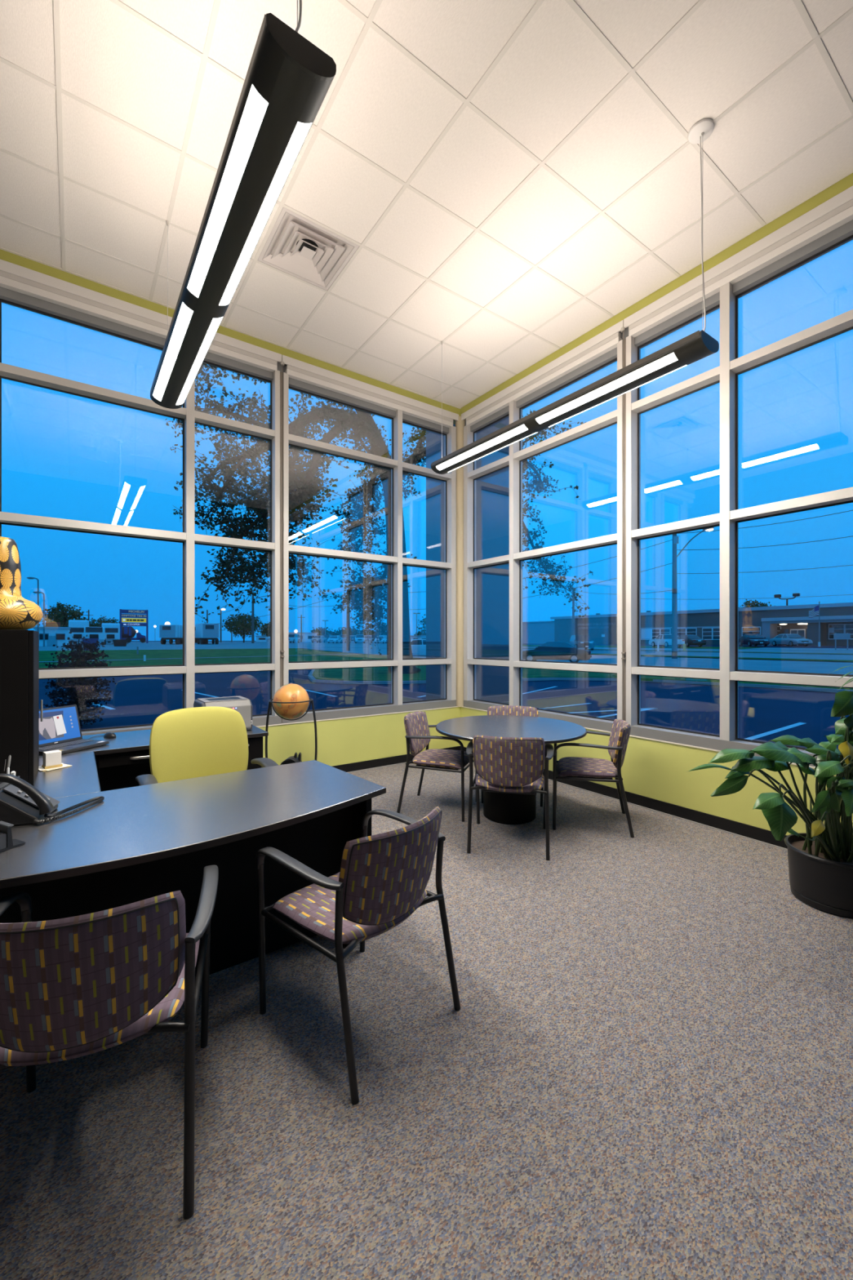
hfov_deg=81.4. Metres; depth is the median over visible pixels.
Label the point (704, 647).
verge
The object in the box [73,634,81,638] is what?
grille
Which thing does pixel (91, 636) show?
grille
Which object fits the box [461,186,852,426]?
trim
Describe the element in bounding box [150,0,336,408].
pendant light
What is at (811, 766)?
trim
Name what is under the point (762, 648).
gravel drive
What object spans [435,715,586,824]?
round table
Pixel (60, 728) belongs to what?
laptop
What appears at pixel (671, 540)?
power line
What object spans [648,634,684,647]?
pickup truck
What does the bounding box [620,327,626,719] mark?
shade cord
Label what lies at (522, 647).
median
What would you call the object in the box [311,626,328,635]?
tree
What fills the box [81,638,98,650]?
waste bin
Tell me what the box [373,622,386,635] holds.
tree
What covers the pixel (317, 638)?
parked car
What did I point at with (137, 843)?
desk
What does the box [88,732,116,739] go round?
mouse
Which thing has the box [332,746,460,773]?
baseboard
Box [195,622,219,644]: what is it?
box trailer
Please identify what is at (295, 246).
ceiling vent
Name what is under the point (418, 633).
tree
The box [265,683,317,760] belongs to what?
globe
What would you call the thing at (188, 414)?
window
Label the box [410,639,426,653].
van
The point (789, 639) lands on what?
sedan
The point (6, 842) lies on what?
card holder
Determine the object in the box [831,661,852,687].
palm plant
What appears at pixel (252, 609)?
utility pole
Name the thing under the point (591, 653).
median
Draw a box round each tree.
[39,602,88,626]
[89,615,122,626]
[164,363,593,674]
[222,611,264,642]
[257,621,270,639]
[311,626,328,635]
[313,626,331,634]
[327,628,338,635]
[336,626,357,635]
[366,630,383,635]
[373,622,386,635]
[413,631,423,635]
[415,614,426,635]
[738,598,767,608]
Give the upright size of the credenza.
0.740 m
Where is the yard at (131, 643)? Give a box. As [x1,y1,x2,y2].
[57,641,386,646]
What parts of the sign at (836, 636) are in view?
panel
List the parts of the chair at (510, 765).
armrest, leg, rail, leg, backrest, seat, leg, leg, armrest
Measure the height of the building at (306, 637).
2.750 m
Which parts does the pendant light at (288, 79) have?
rail, rail, power cord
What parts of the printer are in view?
panel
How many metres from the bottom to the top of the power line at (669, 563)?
2.624 m
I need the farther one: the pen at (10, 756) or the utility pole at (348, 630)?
the utility pole at (348, 630)
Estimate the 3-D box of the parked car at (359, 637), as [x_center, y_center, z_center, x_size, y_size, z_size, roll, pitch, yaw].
[-12.854,-0.230,95.995,1.980,1.720,5.010,0,0,-7]
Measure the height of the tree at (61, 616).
7.430 m
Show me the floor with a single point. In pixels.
(643, 1069)
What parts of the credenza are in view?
kneespace panel, pencil drawer, handle, drawer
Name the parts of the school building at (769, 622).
pane, pane, pane, pane, pane, pane, pane, pane, door, door frame, door, pane, pane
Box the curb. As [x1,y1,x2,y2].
[307,669,852,693]
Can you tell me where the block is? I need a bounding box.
[41,749,62,768]
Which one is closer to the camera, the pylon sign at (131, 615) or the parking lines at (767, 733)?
the parking lines at (767, 733)
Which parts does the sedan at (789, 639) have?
glass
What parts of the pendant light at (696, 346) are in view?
rail, power cord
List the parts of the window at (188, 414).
rail, rail, rail, head rail, rail, rail, rail, sill rail, rail, rail, rail, rail, rail, rail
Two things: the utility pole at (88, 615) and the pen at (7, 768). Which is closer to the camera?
the pen at (7, 768)
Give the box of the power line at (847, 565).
[676,564,852,573]
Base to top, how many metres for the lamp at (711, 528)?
2.449 m
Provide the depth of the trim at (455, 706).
5.46 m
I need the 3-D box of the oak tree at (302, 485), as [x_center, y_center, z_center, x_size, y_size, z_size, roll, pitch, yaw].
[-1.651,-7.042,21.574,17.309,17.618,7.662,0,0,-24]
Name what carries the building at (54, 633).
on the yard at (131, 643)
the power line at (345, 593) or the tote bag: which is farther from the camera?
the power line at (345, 593)
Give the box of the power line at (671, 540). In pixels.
[383,539,672,593]
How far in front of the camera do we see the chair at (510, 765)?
3.36 m
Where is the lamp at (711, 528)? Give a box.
[676,527,714,557]
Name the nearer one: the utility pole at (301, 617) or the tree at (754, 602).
the tree at (754, 602)
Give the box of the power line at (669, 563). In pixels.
[409,563,671,609]
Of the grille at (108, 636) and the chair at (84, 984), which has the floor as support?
the chair at (84, 984)
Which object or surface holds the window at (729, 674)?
in the wall at (652, 769)
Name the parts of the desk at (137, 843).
panel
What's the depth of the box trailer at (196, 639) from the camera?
89.12 m
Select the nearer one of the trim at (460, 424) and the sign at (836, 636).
the trim at (460, 424)
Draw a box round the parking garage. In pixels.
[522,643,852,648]
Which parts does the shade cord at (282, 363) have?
cord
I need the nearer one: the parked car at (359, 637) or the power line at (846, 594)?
the power line at (846, 594)
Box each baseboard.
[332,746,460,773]
[460,746,787,850]
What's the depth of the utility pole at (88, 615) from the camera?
99.95 m
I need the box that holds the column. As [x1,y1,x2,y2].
[426,416,509,704]
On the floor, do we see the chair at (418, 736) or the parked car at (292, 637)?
the chair at (418, 736)
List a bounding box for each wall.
[0,248,460,766]
[460,173,852,835]
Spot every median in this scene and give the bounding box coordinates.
[522,647,852,654]
[591,653,852,661]
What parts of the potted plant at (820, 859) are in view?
stem, stem, stem, stem, stem, stem, stem, stem, stem, pot, stem, stem, stem, stem, stem, stem, stem, stem, stem, stem, stem, stem, stem, stem, stem, stem, stem, stem, stem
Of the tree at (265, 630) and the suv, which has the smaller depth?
the suv
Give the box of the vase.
[0,536,43,630]
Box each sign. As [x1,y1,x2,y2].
[120,608,148,643]
[833,632,850,649]
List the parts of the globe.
leg, leg, globe, leg, leg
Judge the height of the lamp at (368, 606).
5.699 m
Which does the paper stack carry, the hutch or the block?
the block
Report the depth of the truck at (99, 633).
67.21 m
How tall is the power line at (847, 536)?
2.198 m
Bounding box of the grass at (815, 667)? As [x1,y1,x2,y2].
[305,647,852,675]
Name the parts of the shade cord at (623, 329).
cord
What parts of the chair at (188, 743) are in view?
armrest, backrest, armrest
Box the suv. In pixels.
[569,635,594,650]
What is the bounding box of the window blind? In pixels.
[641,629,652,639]
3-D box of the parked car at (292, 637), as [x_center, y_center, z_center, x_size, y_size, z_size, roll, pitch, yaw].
[-26.026,-0.304,95.995,1.980,1.720,5.010,0,0,5]
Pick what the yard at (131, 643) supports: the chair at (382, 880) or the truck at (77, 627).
the truck at (77, 627)
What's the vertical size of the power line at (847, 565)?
1.784 m
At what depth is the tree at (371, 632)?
170.90 m
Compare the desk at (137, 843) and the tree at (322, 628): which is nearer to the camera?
the desk at (137, 843)
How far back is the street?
39.91 m
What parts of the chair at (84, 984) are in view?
armrest, leg, backrest, seat, leg, armrest, rail, leg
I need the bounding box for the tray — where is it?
[41,764,62,768]
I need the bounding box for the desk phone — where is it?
[0,773,104,825]
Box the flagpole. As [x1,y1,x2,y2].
[808,601,820,646]
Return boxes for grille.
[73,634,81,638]
[89,634,98,638]
[106,634,114,638]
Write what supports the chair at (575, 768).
on the floor
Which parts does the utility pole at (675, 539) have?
post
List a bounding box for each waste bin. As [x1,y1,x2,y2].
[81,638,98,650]
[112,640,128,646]
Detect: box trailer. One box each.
[159,624,182,644]
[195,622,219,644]
[195,626,197,642]
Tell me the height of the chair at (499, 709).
0.802 m
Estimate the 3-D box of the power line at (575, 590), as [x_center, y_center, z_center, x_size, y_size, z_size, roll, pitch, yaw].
[18.196,-4.928,49.001,0.036,2.629,26.006,0,0,1]
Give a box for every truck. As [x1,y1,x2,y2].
[68,619,88,644]
[84,626,106,644]
[102,622,119,641]
[121,626,146,642]
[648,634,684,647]
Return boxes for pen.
[4,755,11,771]
[6,767,9,773]
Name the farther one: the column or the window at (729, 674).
the column
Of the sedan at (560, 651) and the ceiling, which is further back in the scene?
the sedan at (560, 651)
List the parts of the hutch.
panel, door, handle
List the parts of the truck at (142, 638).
tank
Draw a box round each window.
[0,286,456,735]
[463,219,852,766]
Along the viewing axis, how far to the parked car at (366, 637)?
101.40 m
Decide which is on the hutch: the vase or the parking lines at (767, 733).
the vase
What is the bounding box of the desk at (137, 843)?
[0,760,386,977]
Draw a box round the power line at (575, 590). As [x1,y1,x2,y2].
[575,590,671,594]
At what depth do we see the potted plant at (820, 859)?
2.54 m
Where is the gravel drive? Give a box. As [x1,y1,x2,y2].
[750,647,852,650]
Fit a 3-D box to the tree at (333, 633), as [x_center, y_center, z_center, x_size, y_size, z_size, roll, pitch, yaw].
[-39.756,-2.006,203.879,7.700,5.335,8.259,0,0,-35]
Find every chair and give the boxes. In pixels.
[0,864,218,1218]
[135,706,278,786]
[256,806,460,1104]
[396,711,476,822]
[466,735,553,860]
[480,705,543,806]
[552,719,634,837]
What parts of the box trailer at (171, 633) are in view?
door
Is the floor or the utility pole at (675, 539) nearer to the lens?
the floor
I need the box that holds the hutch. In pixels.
[0,629,42,786]
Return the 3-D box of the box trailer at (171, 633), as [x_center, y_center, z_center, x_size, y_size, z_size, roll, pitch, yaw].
[-39.532,-0.827,77.962,2.530,3.000,6.080,0,0,-7]
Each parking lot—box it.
[39,640,852,729]
[652,692,849,748]
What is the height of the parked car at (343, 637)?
1.720 m
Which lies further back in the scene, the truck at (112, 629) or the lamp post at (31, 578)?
the truck at (112, 629)
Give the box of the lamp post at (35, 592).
[32,591,44,646]
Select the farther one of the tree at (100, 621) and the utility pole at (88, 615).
the tree at (100, 621)
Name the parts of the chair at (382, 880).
leg, rail, rail, armrest, leg, seat, leg, backrest, armrest, rail, leg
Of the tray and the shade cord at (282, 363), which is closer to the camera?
the tray
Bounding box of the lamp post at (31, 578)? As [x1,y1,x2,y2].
[26,577,39,631]
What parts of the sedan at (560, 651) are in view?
glass, glass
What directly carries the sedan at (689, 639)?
on the verge
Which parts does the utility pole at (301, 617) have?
post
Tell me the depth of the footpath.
35.34 m
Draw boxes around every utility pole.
[84,609,93,626]
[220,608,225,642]
[251,592,267,643]
[297,614,305,642]
[346,593,350,650]
[572,588,574,635]
[671,527,714,658]
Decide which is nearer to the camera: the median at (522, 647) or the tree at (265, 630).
the median at (522, 647)
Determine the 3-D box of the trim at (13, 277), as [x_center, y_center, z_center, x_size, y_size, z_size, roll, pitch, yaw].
[-1.935,-2.786,4.688,5.720,0.176,0.062,0,0,-35]
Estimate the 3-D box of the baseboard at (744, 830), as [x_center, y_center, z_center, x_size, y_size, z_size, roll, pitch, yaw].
[2.193,1.403,3.849,0.020,0.098,6.088,0,0,-35]
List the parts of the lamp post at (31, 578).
post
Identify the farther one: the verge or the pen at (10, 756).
the verge
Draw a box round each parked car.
[288,634,300,643]
[311,635,326,642]
[320,634,332,642]
[327,635,342,643]
[337,634,351,642]
[350,635,357,642]
[355,634,364,643]
[363,635,372,642]
[371,635,378,640]
[373,635,386,643]
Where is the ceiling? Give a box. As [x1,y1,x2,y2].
[0,0,852,408]
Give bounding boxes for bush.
[41,631,116,728]
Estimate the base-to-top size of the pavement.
0.238 m
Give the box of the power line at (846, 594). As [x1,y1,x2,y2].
[640,594,851,599]
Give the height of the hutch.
0.760 m
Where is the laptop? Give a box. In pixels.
[39,704,109,754]
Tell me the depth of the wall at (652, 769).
4.02 m
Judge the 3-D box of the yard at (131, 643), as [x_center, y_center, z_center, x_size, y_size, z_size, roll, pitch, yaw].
[-64.996,0.639,98.477,120.000,0.265,94.000,0,0,-35]
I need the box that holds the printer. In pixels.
[193,695,252,729]
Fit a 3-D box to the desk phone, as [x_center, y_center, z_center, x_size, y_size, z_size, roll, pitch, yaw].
[-1.556,0.613,2.026,0.349,0.196,0.281,0,0,-17]
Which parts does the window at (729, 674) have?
rail, rail, rail, rail, rail, rail, sill rail, head rail, rail, rail, rail, rail, rail, rail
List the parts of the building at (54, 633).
pane, door, pane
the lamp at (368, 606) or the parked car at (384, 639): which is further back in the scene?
the parked car at (384, 639)
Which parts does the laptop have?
lid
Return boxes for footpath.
[39,653,351,662]
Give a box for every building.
[33,622,70,646]
[255,635,270,641]
[288,632,317,641]
[410,635,426,639]
[522,602,852,645]
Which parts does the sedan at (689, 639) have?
glass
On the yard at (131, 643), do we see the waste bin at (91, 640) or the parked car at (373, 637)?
the parked car at (373, 637)
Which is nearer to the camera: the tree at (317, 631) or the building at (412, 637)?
the building at (412, 637)
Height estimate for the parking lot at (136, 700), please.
1.050 m
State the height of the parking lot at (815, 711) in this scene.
1.050 m
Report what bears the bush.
on the parking lot at (136, 700)
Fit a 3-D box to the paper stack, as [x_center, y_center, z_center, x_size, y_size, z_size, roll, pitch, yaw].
[-2.080,0.708,2.764,0.135,0.005,0.147,0,0,35]
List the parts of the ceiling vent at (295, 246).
plate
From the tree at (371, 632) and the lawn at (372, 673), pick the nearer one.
the lawn at (372, 673)
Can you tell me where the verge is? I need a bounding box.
[522,644,759,648]
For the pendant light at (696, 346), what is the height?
1.304 m
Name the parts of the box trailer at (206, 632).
landing leg, door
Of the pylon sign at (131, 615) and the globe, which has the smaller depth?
the globe
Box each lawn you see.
[39,648,418,668]
[312,665,852,689]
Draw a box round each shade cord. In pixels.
[280,361,284,722]
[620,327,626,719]
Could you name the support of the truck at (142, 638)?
on the yard at (131, 643)
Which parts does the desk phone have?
keypad panel, coil cord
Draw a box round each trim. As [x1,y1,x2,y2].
[0,259,458,427]
[257,706,457,727]
[454,416,466,706]
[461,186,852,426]
[462,706,815,768]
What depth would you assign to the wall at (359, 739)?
5.32 m
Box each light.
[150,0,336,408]
[431,119,719,474]
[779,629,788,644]
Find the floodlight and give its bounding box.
[773,593,799,605]
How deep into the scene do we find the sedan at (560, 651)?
31.67 m
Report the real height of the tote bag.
0.443 m
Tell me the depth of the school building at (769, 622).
70.51 m
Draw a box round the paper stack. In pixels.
[38,763,71,771]
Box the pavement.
[39,644,535,650]
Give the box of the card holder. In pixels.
[0,821,25,852]
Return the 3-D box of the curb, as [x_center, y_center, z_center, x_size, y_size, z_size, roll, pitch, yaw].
[19.741,1.532,-2.018,15.400,0.100,84.000,0,0,-35]
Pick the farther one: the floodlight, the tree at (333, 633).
the tree at (333, 633)
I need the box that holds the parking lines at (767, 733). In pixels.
[92,686,804,739]
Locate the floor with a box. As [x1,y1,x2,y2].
[0,757,852,1279]
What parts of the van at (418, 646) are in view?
glass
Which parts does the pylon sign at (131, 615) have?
post, panel, panel, panel, panel, post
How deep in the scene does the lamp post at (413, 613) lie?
129.92 m
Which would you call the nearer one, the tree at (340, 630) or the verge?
the verge
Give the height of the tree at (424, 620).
9.554 m
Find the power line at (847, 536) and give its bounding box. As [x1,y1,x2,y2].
[680,536,851,550]
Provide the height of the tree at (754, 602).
8.543 m
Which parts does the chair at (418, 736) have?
leg, backrest, leg, armrest, rail, seat, leg, leg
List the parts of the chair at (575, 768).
leg, leg, seat, rail, armrest, armrest, leg, backrest, leg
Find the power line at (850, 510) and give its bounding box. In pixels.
[677,510,852,533]
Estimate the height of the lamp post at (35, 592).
6.277 m
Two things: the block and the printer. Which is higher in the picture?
the printer
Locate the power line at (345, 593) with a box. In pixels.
[195,593,346,626]
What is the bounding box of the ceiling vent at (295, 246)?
[257,207,359,290]
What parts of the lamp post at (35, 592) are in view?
post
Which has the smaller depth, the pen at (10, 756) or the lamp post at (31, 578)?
the pen at (10, 756)
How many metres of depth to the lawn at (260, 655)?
39.30 m
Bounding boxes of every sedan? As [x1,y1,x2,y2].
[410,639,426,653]
[522,641,591,662]
[677,635,706,646]
[738,634,769,646]
[768,633,813,646]
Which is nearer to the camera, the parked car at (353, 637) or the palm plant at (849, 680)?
the palm plant at (849, 680)
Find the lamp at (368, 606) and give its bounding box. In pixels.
[368,605,368,657]
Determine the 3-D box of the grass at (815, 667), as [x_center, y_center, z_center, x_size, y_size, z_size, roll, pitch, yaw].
[46.858,1.278,-14.037,14.900,0.545,193.000,0,0,-35]
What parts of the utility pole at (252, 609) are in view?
post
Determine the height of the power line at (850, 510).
3.040 m
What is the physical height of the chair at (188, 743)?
1.016 m
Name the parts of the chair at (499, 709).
leg, backrest, leg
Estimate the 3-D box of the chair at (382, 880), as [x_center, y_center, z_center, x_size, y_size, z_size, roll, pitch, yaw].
[-0.258,1.053,1.939,0.586,0.802,0.623,0,0,41]
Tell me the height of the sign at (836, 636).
1.550 m
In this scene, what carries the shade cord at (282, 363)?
attached to the window at (188, 414)
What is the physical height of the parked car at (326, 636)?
1.720 m
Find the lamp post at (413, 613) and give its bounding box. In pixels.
[413,613,420,635]
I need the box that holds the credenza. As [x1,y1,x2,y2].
[39,724,268,791]
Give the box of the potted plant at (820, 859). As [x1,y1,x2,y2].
[688,690,852,918]
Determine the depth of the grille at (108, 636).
75.03 m
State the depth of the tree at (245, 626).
98.59 m
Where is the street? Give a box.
[522,648,852,660]

